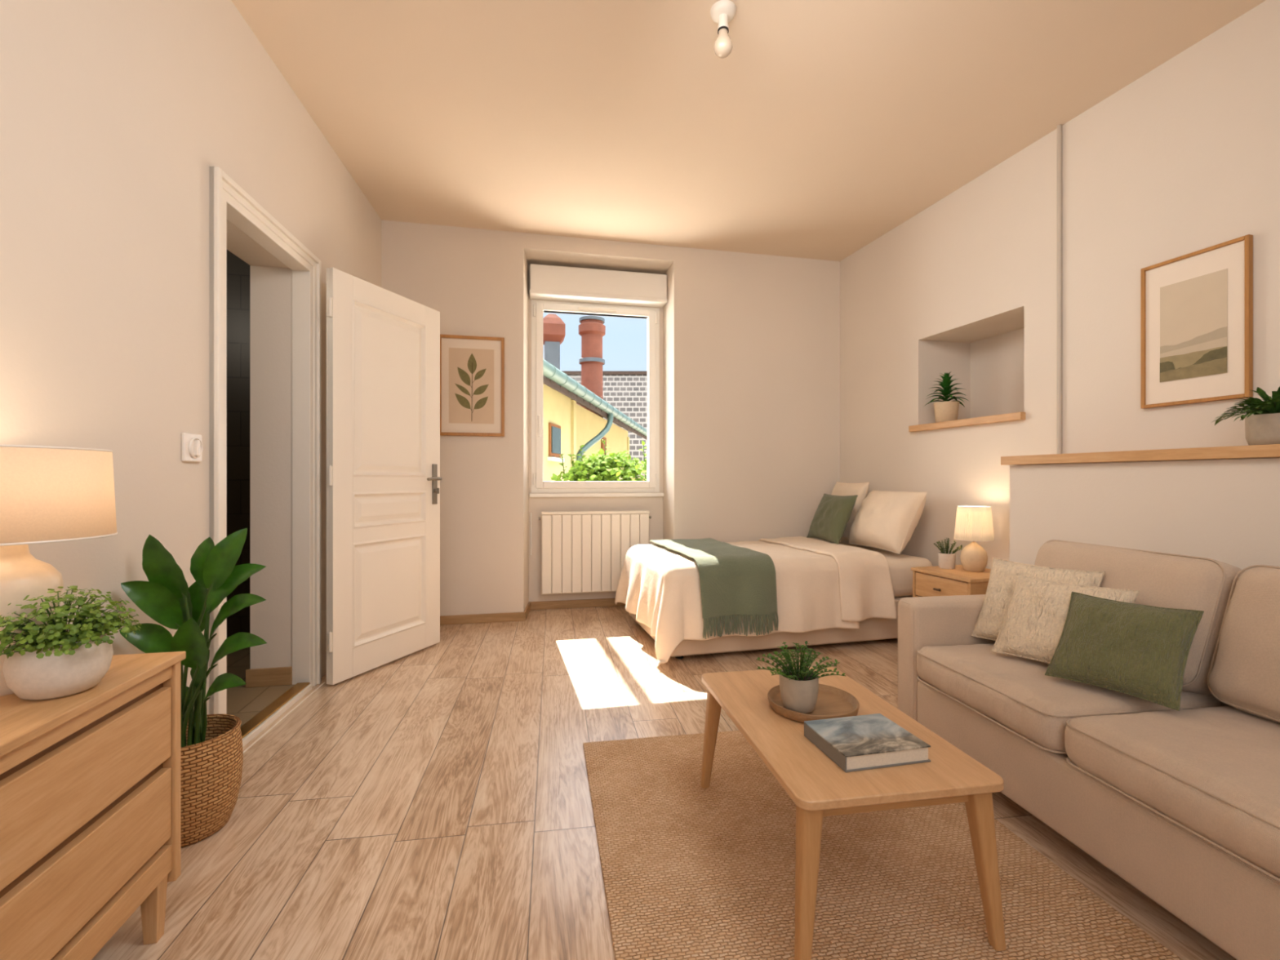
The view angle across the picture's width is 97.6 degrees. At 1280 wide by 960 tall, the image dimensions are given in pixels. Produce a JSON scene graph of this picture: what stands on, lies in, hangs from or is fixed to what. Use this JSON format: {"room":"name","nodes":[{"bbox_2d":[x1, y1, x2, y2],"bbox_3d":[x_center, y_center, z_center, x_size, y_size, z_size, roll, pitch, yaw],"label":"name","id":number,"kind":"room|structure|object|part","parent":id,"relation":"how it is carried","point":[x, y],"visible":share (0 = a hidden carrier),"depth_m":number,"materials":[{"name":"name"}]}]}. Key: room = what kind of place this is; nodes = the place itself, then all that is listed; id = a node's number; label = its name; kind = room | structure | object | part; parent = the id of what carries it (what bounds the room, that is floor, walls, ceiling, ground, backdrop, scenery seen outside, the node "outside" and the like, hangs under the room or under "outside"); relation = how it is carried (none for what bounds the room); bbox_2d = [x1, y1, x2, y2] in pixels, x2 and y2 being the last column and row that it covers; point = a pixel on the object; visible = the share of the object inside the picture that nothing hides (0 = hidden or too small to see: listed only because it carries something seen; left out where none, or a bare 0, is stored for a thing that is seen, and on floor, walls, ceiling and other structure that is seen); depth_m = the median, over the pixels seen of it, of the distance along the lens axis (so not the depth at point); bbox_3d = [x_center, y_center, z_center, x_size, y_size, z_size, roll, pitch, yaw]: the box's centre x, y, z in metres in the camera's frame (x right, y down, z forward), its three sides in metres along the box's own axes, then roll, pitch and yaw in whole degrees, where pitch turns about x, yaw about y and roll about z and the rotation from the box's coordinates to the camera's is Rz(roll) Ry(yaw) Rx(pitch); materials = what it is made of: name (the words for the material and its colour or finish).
{"room":"studio apartment","nodes":[
{"label":"studio apartment","id":0,"kind":"room"},
{"bbox_2d":[0,0,381,714],"bbox_3d":[-1.511,-0.380,1.261,0.249,2.760,6.131,0,0,-8],"label":"wall","id":1,"kind":"structure","parent":0,"point":[115,115],"depth_m":1.62,"materials":[{"name":"paint"}]},
{"bbox_2d":[181,432,203,462],"bbox_3d":[-1.452,-0.105,1.825,0.028,0.092,0.088,0,0,-8],"label":"light switch","id":2,"kind":"object","parent":1,"relation":"attached to","point":[192,447],"visible":1,"depth_m":1.81,"materials":[{"name":"plastic"}]},
{"bbox_3d":[-1.445,-0.105,1.826,0.014,0.052,0.016,0,0,-8],"label":"knob","id":3,"kind":"part","parent":2,"relation":"part of","materials":[{"name":"plastic"}]},
{"bbox_2d":[245,666,292,688],"bbox_3d":[-1.753,0.931,2.647,0.195,0.085,0.012,0,0,-12],"label":"baseboard reveal","id":4,"kind":"structure","parent":1,"relation":"attached to","point":[279,676],"depth_m":2.64,"materials":[{"name":"brown wood"}]},
{"bbox_2d":[208,166,442,714],"bbox_3d":[-1.482,-0.040,2.699,0.355,2.080,1.519,0,0,11],"label":"door","id":5,"kind":"structure","parent":1,"relation":"in","point":[383,345],"depth_m":2.78,"materials":[{"name":"white paint"}]},
{"bbox_3d":[-1.560,-0.040,2.338,0.100,2.080,0.842,0,0,-8],"label":"casing","id":6,"kind":"part","parent":5,"relation":"part of","materials":[{"name":"white paint"}]},
{"bbox_3d":[-1.371,-0.463,3.059,0.054,0.894,0.528,0,0,20],"label":"panel","id":7,"kind":"part","parent":5,"relation":"part of","materials":[{"name":"white paint"}]},
{"bbox_3d":[-1.371,0.154,3.059,0.054,0.185,0.528,0,0,20],"label":"panel","id":8,"kind":"part","parent":5,"relation":"part of","materials":[{"name":"white paint"}]},
{"bbox_3d":[-1.371,0.581,3.059,0.054,0.530,0.528,0,0,20],"label":"panel","id":9,"kind":"part","parent":5,"relation":"part of","materials":[{"name":"white paint"}]},
{"bbox_3d":[-1.222,0.025,3.306,0.067,0.240,0.140,0,0,20],"label":"handle","id":10,"kind":"part","parent":5,"relation":"part of","materials":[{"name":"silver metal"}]},
{"bbox_2d":[226,249,249,637],"bbox_3d":[-2.623,-0.250,2.097,1.750,2.500,2.400,0,0,-12],"label":"wall","id":11,"kind":"structure","parent":0,"point":[237,270],"depth_m":3.28,"materials":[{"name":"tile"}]},
{"bbox_2d":[381,219,839,615],"bbox_3d":[-0.113,-0.380,4.344,4.200,2.760,0.398,0,0,-12],"label":"wall","id":12,"kind":"structure","parent":0,"point":[749,343],"depth_m":4.28,"materials":[{"name":"paint"}]},
{"bbox_2d":[440,334,504,436],"bbox_3d":[-1.173,-0.654,3.901,0.444,0.695,0.022,0,0,-12],"label":"picture","id":13,"kind":"object","parent":12,"relation":"attached to","point":[472,368],"visible":0.93,"depth_m":3.90,"materials":[{"name":"beige paper"}]},
{"bbox_2d":[448,347,493,423],"bbox_3d":[-1.172,-0.654,3.899,0.302,0.521,0.002,0,0,-12],"label":"print","id":14,"kind":"object","parent":13,"relation":"attached to","point":[471,370],"depth_m":3.90,"materials":[{"name":"beige paper"}]},
{"bbox_2d":[440,597,626,625],"bbox_3d":[-0.779,0.969,4.158,2.051,0.062,0.342,0,0,-12],"label":"baseboard","id":15,"kind":"structure","parent":12,"relation":"attached to","point":[508,616],"depth_m":3.98,"materials":[{"name":"brown wood"}]},
{"bbox_2d":[538,510,651,595],"bbox_3d":[-0.344,0.621,4.366,0.878,0.758,0.107,0,0,-12],"label":"radiator","id":16,"kind":"object","parent":12,"relation":"attached to","point":[582,552],"visible":0.91,"depth_m":4.30,"materials":[{"name":"metal"}]},
{"bbox_2d":[529,263,667,555],"bbox_3d":[-0.324,-0.516,4.380,1.063,2.192,0.218,0,0,-12],"label":"window","id":17,"kind":"structure","parent":12,"relation":"in","point":[548,282],"depth_m":4.34,"materials":[{"name":"white plastic"}]},
{"bbox_3d":[-0.770,-0.415,4.289,0.022,0.170,0.046,0,0,-12],"label":"handle","id":18,"kind":"part","parent":17,"relation":"part of","materials":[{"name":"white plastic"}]},
{"bbox_3d":[-0.347,-0.645,4.454,1.019,1.490,0.064,0,0,-12],"label":"frame","id":19,"kind":"part","parent":17,"relation":"part of","materials":[{"name":"white plastic"}]},
{"bbox_3d":[-0.344,-0.651,4.441,0.949,1.433,0.074,0,0,-12],"label":"sash","id":20,"kind":"part","parent":17,"relation":"part of","materials":[{"name":"white plastic"}]},
{"bbox_2d":[91,605,1236,959],"bbox_3d":[0.033,1.047,1.516,6.500,0.146,6.550,0,0,-12],"label":"floor","id":21,"kind":"structure","parent":0,"point":[433,802],"depth_m":1.70,"materials":[{"name":"brown wood"}]},
{"bbox_2d":[0,651,186,959],"bbox_3d":[-1.124,0.695,0.725,0.404,0.610,1.048,0,0,-12],"label":"dresser","id":22,"kind":"object","parent":21,"relation":"on","point":[91,779],"visible":0.92,"depth_m":1.01,"materials":[{"name":"brown wood"}]},
{"bbox_2d":[0,444,117,696],"bbox_3d":[-1.190,0.165,1.046,0.314,0.450,0.314,0,0,-12],"label":"table lamp","id":23,"kind":"object","parent":22,"relation":"on","point":[48,494],"visible":0.88,"depth_m":1.01,"materials":[{"name":"beige fabric"}]},
{"bbox_3d":[-1.190,0.025,1.046,0.312,0.167,0.312,0,0,-12],"label":"lamp shade","id":24,"kind":"part","parent":23,"relation":"part of","materials":[{"name":"fabric"}]},
{"bbox_2d":[0,585,142,700],"bbox_3d":[-1.046,0.293,1.026,0.184,0.194,0.222,0,0,11],"label":"potted plant","id":25,"kind":"object","parent":22,"relation":"on","point":[39,664],"visible":1,"depth_m":0.99,"materials":[{"name":"green plant"}]},
{"bbox_3d":[-1.067,0.341,1.031,0.142,0.098,0.142,0,0,-12],"label":"pot","id":26,"kind":"part","parent":25,"relation":"part of","materials":[{"name":"ceramic"}]},
{"bbox_3d":[-0.949,0.716,0.762,0.022,0.155,0.984,0,0,-12],"label":"drawer","id":27,"kind":"part","parent":22,"relation":"part of","materials":[{"name":"brown wood"}]},
{"bbox_3d":[-0.949,0.536,0.762,0.022,0.155,0.984,0,0,-12],"label":"drawer","id":28,"kind":"part","parent":22,"relation":"part of","materials":[{"name":"brown wood"}]},
{"bbox_3d":[-0.948,0.424,0.762,0.020,0.032,0.988,0,0,-12],"label":"rail","id":29,"kind":"part","parent":22,"relation":"part of","materials":[{"name":"brown wood"}]},
{"bbox_3d":[-0.949,0.840,0.762,0.022,0.057,0.988,0,0,-12],"label":"rail","id":30,"kind":"part","parent":22,"relation":"part of","materials":[{"name":"brown wood"}]},
{"bbox_3d":[-1.058,0.934,1.218,0.036,0.132,0.036,0,0,-12],"label":"leg","id":31,"kind":"part","parent":22,"relation":"part of","materials":[{"name":"brown wood"}]},
{"bbox_3d":[-1.199,0.651,1.225,0.329,0.487,0.022,0,0,-12],"label":"panel","id":32,"kind":"part","parent":22,"relation":"part of","materials":[{"name":"brown wood"}]},
{"bbox_2d":[119,528,266,847],"bbox_3d":[-1.229,0.569,1.611,0.377,0.861,0.257,0,0,-12],"label":"plant","id":33,"kind":"object","parent":21,"relation":"on","point":[212,751],"visible":0.75,"depth_m":1.57,"materials":[{"name":"green plant"}]},
{"bbox_2d":[181,717,243,847],"bbox_3d":[-1.289,0.861,1.600,0.254,0.279,0.254,0,0,-12],"label":"basket","id":34,"kind":"object","parent":21,"relation":"on","point":[212,755],"depth_m":1.55,"materials":[{"name":"brown wicker"}]},
{"bbox_2d":[242,684,311,747],"bbox_3d":[-1.532,0.987,2.342,0.026,0.026,0.678,0,0,-8],"label":"threshold","id":35,"kind":"object","parent":21,"relation":"on","point":[283,708],"visible":0.48,"depth_m":2.33,"materials":[{"name":"white paint"}]},
{"bbox_2d":[240,682,310,737],"bbox_3d":[-1.557,0.970,2.339,0.057,0.008,0.678,0,0,-8],"label":"threshold","id":36,"kind":"object","parent":35,"relation":"on","point":[267,712],"visible":0.56,"depth_m":2.36,"materials":[{"name":"brown wood"}]},
{"bbox_2d":[243,682,324,753],"bbox_3d":[-1.492,0.999,2.323,0.006,0.003,0.892,0,0,-8],"label":"threshold","id":37,"kind":"object","parent":21,"relation":"on","point":[285,716],"visible":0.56,"depth_m":2.32,"materials":[{"name":"white paint"}]},
{"bbox_2d":[628,542,932,658],"bbox_3d":[0.887,0.744,3.754,1.750,0.513,1.000,0,0,-14],"label":"bed","id":38,"kind":"object","parent":21,"relation":"on","point":[900,565],"visible":0.16,"depth_m":3.32,"materials":[{"name":"beige fabric"}]},
{"bbox_3d":[0.221,0.983,3.150,0.052,0.034,0.052,0,0,-14],"label":"leg","id":39,"kind":"part","parent":38,"relation":"part of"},
{"bbox_2d":[614,536,897,665],"bbox_3d":[0.659,0.703,3.655,1.460,0.543,1.148,0,0,-14],"label":"duvet","id":40,"kind":"object","parent":38,"relation":"on","point":[821,584],"visible":0.79,"depth_m":3.25,"materials":[{"name":"beige fabric"}]},
{"bbox_2d":[649,537,778,639],"bbox_3d":[0.425,0.638,3.563,0.463,0.430,1.097,0,0,-14],"label":"throw blanket","id":41,"kind":"object","parent":40,"relation":"on","point":[739,582],"visible":1,"depth_m":3.09,"materials":[{"name":"green fabric"}]},
{"bbox_2d":[806,493,857,544],"bbox_3d":[1.379,0.271,4.046,0.186,0.336,0.469,0,0,-8],"label":"cushion","id":42,"kind":"object","parent":40,"relation":"on","point":[833,513],"visible":1,"depth_m":3.94,"materials":[{"name":"green fabric"}]},
{"bbox_2d":[831,481,869,540],"bbox_3d":[1.545,0.228,4.218,0.208,0.428,0.424,0,0,-12],"label":"bed pillow","id":43,"kind":"object","parent":38,"relation":"on","point":[861,489],"visible":0.4,"depth_m":4.06,"materials":[{"name":"beige fabric"}]},
{"bbox_3d":[0.887,0.607,3.754,1.742,0.240,0.992,0,0,-14],"label":"mattress","id":44,"kind":"part","parent":38,"relation":"part of","materials":[{"name":"beige fabric"}]},
{"bbox_2d":[848,489,927,554],"bbox_3d":[1.628,0.262,3.715,0.297,0.381,0.582,0,0,-7],"label":"bed pillow","id":45,"kind":"object","parent":38,"relation":"on","point":[886,520],"visible":1,"depth_m":3.54,"materials":[{"name":"beige fabric"}]},
{"bbox_2d":[582,730,1182,959],"bbox_3d":[0.511,0.994,1.294,1.153,0.012,1.852,0,0,-10],"label":"rug","id":46,"kind":"object","parent":21,"relation":"on","point":[691,871],"visible":0.73,"depth_m":1.39,"materials":[{"name":"wicker"}]},
{"bbox_2d":[700,666,1005,959],"bbox_3d":[0.484,0.809,1.498,0.466,0.358,0.745,0,0,-9],"label":"coffee table","id":47,"kind":"object","parent":46,"relation":"on","point":[818,787],"visible":0.87,"depth_m":1.19,"materials":[{"name":"brown wood"}]},
{"bbox_3d":[0.233,0.819,1.793,0.066,0.337,0.062,0,0,-9],"label":"leg","id":48,"kind":"part","parent":47,"relation":"part of","materials":[{"name":"brown wood"}]},
{"bbox_3d":[0.340,0.819,1.138,0.066,0.337,0.062,0,0,-9],"label":"leg","id":49,"kind":"part","parent":47,"relation":"part of","materials":[{"name":"brown wood"}]},
{"bbox_2d":[767,684,859,723],"bbox_3d":[0.476,0.616,1.547,0.242,0.029,0.242,0,0,-12],"label":"tray","id":50,"kind":"object","parent":47,"relation":"on","point":[832,702],"visible":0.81,"depth_m":1.53,"materials":[{"name":"brown wood"}]},
{"bbox_2d":[756,640,845,713],"bbox_3d":[0.427,0.528,1.521,0.229,0.179,0.207,0,0,-12],"label":"potted plant","id":51,"kind":"object","parent":50,"relation":"on","point":[799,687],"visible":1,"depth_m":1.49,"materials":[{"name":"green plant"}]},
{"bbox_3d":[0.429,0.572,1.514,0.102,0.092,0.102,0,0,-12],"label":"pot","id":52,"kind":"part","parent":51,"relation":"part of","materials":[{"name":"white ceramic"}]},
{"bbox_2d":[804,713,930,772],"bbox_3d":[0.527,0.612,1.316,0.213,0.036,0.179,0,0,-13],"label":"book","id":53,"kind":"object","parent":47,"relation":"on","point":[869,741],"visible":1,"depth_m":1.27,"materials":[{"name":"grey paper"}]},
{"bbox_3d":[0.735,0.819,1.202,0.066,0.337,0.062,0,0,-9],"label":"leg","id":54,"kind":"part","parent":47,"relation":"part of","materials":[{"name":"brown wood"}]},
{"bbox_2d":[911,564,991,597],"bbox_3d":[1.786,0.750,3.062,0.403,0.500,0.412,0,0,-15],"label":"nightstand","id":55,"kind":"object","parent":21,"relation":"on","point":[927,581],"visible":0.15,"depth_m":3.00,"materials":[{"name":"brown wood"}]},
{"bbox_3d":[1.625,0.590,3.018,0.018,0.131,0.362,0,0,-15],"label":"drawer","id":56,"kind":"part","parent":55,"relation":"part of","materials":[{"name":"brown wood"}]},
{"bbox_2d":[933,537,963,568],"bbox_3d":[1.759,0.413,3.188,0.136,0.173,0.154,0,0,-35],"label":"potted plant","id":57,"kind":"object","parent":55,"relation":"on","point":[947,560],"visible":1,"depth_m":3.16,"materials":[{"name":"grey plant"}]},
{"bbox_3d":[1.744,0.458,3.181,0.088,0.085,0.088,0,0,-12],"label":"pot","id":58,"kind":"part","parent":57,"relation":"part of","materials":[{"name":"ceramic"}]},
{"bbox_2d":[954,506,994,572],"bbox_3d":[1.842,0.323,3.090,0.192,0.354,0.192,0,0,-12],"label":"bedside lamp","id":59,"kind":"object","parent":55,"relation":"on","point":[973,523],"visible":1,"depth_m":3.03,"materials":[{"name":"beige fabric"}]},
{"bbox_3d":[1.842,0.238,3.090,0.192,0.180,0.192,0,0,-12],"label":"lamp shade","id":60,"kind":"part","parent":59,"relation":"part of","materials":[{"name":"white fabric"}]},
{"bbox_2d":[897,539,1279,959],"bbox_3d":[1.508,0.610,1.420,0.889,0.780,1.608,0,0,-8],"label":"sofa","id":61,"kind":"object","parent":21,"relation":"on","point":[1183,806],"visible":0.67,"depth_m":1.40,"materials":[{"name":"fabric"}]},
{"bbox_3d":[1.406,0.688,2.156,0.841,0.487,0.120,0,0,-8],"label":"arm","id":62,"kind":"part","parent":61,"relation":"part of","materials":[{"name":"fabric"}]},
{"bbox_2d":[971,557,1105,640],"bbox_3d":[1.352,0.434,1.925,0.159,0.286,0.364,0,0,-24],"label":"throw pillow","id":63,"kind":"object","parent":61,"relation":"on","point":[991,618],"visible":0.48,"depth_m":1.98,"materials":[{"name":"beige fabric"}]},
{"bbox_2d":[991,573,1139,663],"bbox_3d":[1.326,0.451,1.766,0.165,0.254,0.346,0,0,-27],"label":"throw pillow","id":64,"kind":"object","parent":61,"relation":"on","point":[1032,628],"visible":0.59,"depth_m":1.78,"materials":[{"name":"beige fabric"}]},
{"bbox_2d":[916,643,1226,751],"bbox_3d":[1.331,0.657,1.781,0.637,0.143,0.598,0,0,-8],"label":"seat cushion","id":65,"kind":"object","parent":61,"relation":"on","point":[1013,695],"depth_m":1.62,"materials":[{"name":"fabric"}]},
{"bbox_2d":[1044,591,1204,711],"bbox_3d":[1.344,0.462,1.568,0.180,0.232,0.299,0,0,-30],"label":"throw pillow","id":66,"kind":"object","parent":61,"relation":"on","point":[1139,651],"visible":1,"depth_m":1.52,"materials":[{"name":"green fabric"}]},
{"bbox_2d":[1034,541,1244,694],"bbox_3d":[1.556,0.416,1.823,0.270,0.389,0.611,0,0,-8],"label":"cushion","id":67,"kind":"object","parent":61,"relation":"on","point":[1162,580],"depth_m":1.61,"materials":[{"name":"fabric"}]},
{"bbox_2d":[1064,706,1279,877],"bbox_3d":[1.427,0.657,1.106,0.640,0.143,0.765,0,0,-8],"label":"seat cushion","id":68,"kind":"object","parent":61,"relation":"on","point":[1209,775],"depth_m":1.21,"materials":[{"name":"fabric"}]},
{"bbox_2d":[1208,566,1279,723],"bbox_3d":[1.654,0.415,1.136,0.267,0.385,0.764,0,0,-8],"label":"cushion","id":69,"kind":"object","parent":61,"relation":"on","point":[1244,633],"depth_m":1.41,"materials":[{"name":"fabric"}]},
{"bbox_2d":[231,0,1266,261],"bbox_3d":[0.595,-1.820,1.636,5.350,0.120,6.550,0,0,-12],"label":"ceiling","id":70,"kind":"structure","parent":0,"point":[825,126],"depth_m":2.57,"materials":[{"name":"paint"}]},
{"bbox_2d":[710,0,736,57],"bbox_3d":[0.312,-1.676,2.100,0.096,0.168,0.096,0,0,-12],"label":"ceiling lamp","id":71,"kind":"object","parent":70,"relation":"attached to","point":[722,11],"visible":1,"depth_m":2.08,"materials":[{"name":"white glass"}]},
{"bbox_2d":[717,13,728,32],"bbox_3d":[0.312,-1.708,2.100,0.040,0.053,0.040,0,0,-12],"label":"socket","id":72,"kind":"object","parent":71,"relation":"attached to","point":[722,18],"depth_m":2.08,"materials":[{"name":"white paint"}]},
{"bbox_3d":[0.312,-1.638,2.100,0.069,0.092,0.069,0,0,-12],"label":"bulb","id":73,"kind":"part","parent":71,"relation":"part of","materials":[{"name":"white glass"}]},
{"bbox_2d":[840,0,1279,568],"bbox_3d":[2.536,-0.380,2.129,0.499,2.760,6.143,0,0,-16],"label":"wall","id":74,"kind":"structure","parent":0,"point":[1184,158],"depth_m":2.78,"materials":[{"name":"paint"}]},
{"bbox_2d":[908,411,1025,431],"bbox_3d":[2.105,-0.342,3.403,0.425,0.044,0.808,0,0,-16],"label":"niche shelf","id":75,"kind":"object","parent":74,"relation":"attached to","point":[1014,416],"visible":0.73,"depth_m":3.26,"materials":[{"name":"brown wood"}]},
{"bbox_2d":[924,372,969,422],"bbox_3d":[1.941,-0.526,3.553,0.251,0.324,0.258,0,0,-44],"label":"potted plant","id":76,"kind":"object","parent":75,"relation":"on","point":[946,410],"visible":0.98,"depth_m":3.52,"materials":[{"name":"green plant"}]},
{"bbox_3d":[1.942,-0.427,3.550,0.144,0.126,0.144,0,0,-12],"label":"pot","id":77,"kind":"part","parent":76,"relation":"part of","materials":[{"name":"beige ceramic"}]},
{"bbox_2d":[1057,124,1062,453],"bbox_3d":[2.082,-0.940,2.780,0.019,1.640,0.019,0,0,-12],"label":"pipe","id":78,"kind":"object","parent":74,"relation":"attached to","point":[1059,126],"visible":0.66,"depth_m":2.77,"materials":[{"name":"paint"}]},
{"bbox_2d":[1140,234,1253,408],"bbox_3d":[2.228,-0.612,2.257,0.025,0.605,0.357,0,0,-16],"label":"landscape picture","id":79,"kind":"object","parent":74,"relation":"attached to","point":[1197,307],"visible":0.99,"depth_m":2.24,"materials":[{"name":"beige paper"}]},
{"bbox_2d":[1160,268,1227,382],"bbox_3d":[2.226,-0.612,2.256,0.003,0.400,0.222,0,0,-16],"label":"print","id":80,"kind":"object","parent":79,"relation":"attached to","point":[1193,308],"depth_m":2.25},
{"bbox_2d":[1009,457,1279,570],"bbox_3d":[2.346,0.464,1.379,0.272,1.072,2.936,0,0,-16],"label":"wall","id":81,"kind":"structure","parent":0,"point":[1226,511],"depth_m":2.15,"materials":[{"name":"paint"}]},
{"bbox_2d":[1000,444,1279,465],"bbox_3d":[2.326,-0.095,1.386,0.297,0.042,2.960,0,0,-16],"label":"mantel shelf","id":82,"kind":"object","parent":81,"relation":"on","point":[1269,451],"visible":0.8,"depth_m":2.14,"materials":[{"name":"brown wood"}]},
{"bbox_2d":[1212,386,1279,445],"bbox_3d":[2.151,-0.215,1.900,0.300,0.199,0.288,0,0,-12],"label":"potted plant","id":83,"kind":"object","parent":82,"relation":"on","point":[1263,427],"visible":1,"depth_m":1.89,"materials":[{"name":"green plant"}]},
{"bbox_3d":[2.155,-0.169,1.900,0.140,0.105,0.140,0,0,-12],"label":"pot","id":84,"kind":"part","parent":83,"relation":"part of","materials":[{"name":"white ceramic"}]},
{"label":"outside","id":85,"kind":"structure","parent":0,"visible":0},
{"bbox_3d":[-2.297,3.550,25.025,34.000,0.100,40.100,0,0,-12],"label":"ground","id":86,"kind":"structure","parent":85,"visible":0},
{"bbox_2d":[543,313,647,480],"bbox_3d":[-2.827,-1.550,12.570,5.091,10.100,12.237,0,0,8],"label":"house","id":87,"kind":"structure","parent":86,"relation":"on","point":[568,425],"depth_m":11.17,"materials":[{"name":"yellow paint"}]},
{"bbox_2d":[543,313,565,345],"bbox_3d":[-1.791,-3.070,11.400,0.500,0.580,0.500,0,0,-12],"label":"hood","id":88,"kind":"object","parent":87,"relation":"attached to","point":[554,328],"depth_m":11.19,"materials":[{"name":"ceramic"}]},
{"bbox_3d":[-1.296,-0.318,8.656,0.070,0.055,0.660,0,0,8],"label":"sill","id":89,"kind":"part","parent":87,"relation":"part of","materials":[{"name":"white paint"}]},
{"bbox_3d":[-1.294,-0.610,8.655,0.015,0.400,0.460,0,0,8],"label":"pane","id":90,"kind":"part","parent":87,"relation":"part of","materials":[{"name":"glass"}]},
{"bbox_2d":[600,436,606,454],"bbox_3d":[-0.935,0.450,14.428,0.050,3.100,0.450,0,0,8],"label":"shutter","id":91,"kind":"object","parent":87,"relation":"hanging from","point":[602,446],"depth_m":14.30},
{"bbox_2d":[551,439,647,480],"bbox_3d":[-0.388,1.487,7.277,2.365,4.032,1.569,0,0,-12],"label":"bush","id":92,"kind":"object","parent":86,"relation":"on","point":[600,466],"visible":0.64,"depth_m":7.11,"materials":[{"name":"green plant"}]},
{"bbox_2d":[560,370,647,480],"bbox_3d":[-1.179,-0.809,26.500,7.300,8.619,5.800,0,0,0],"label":"house","id":93,"kind":"structure","parent":86,"relation":"on","point":[626,391],"depth_m":25.71,"materials":[{"name":"grey brick"},{"name":"pale mortar"}]}
]}

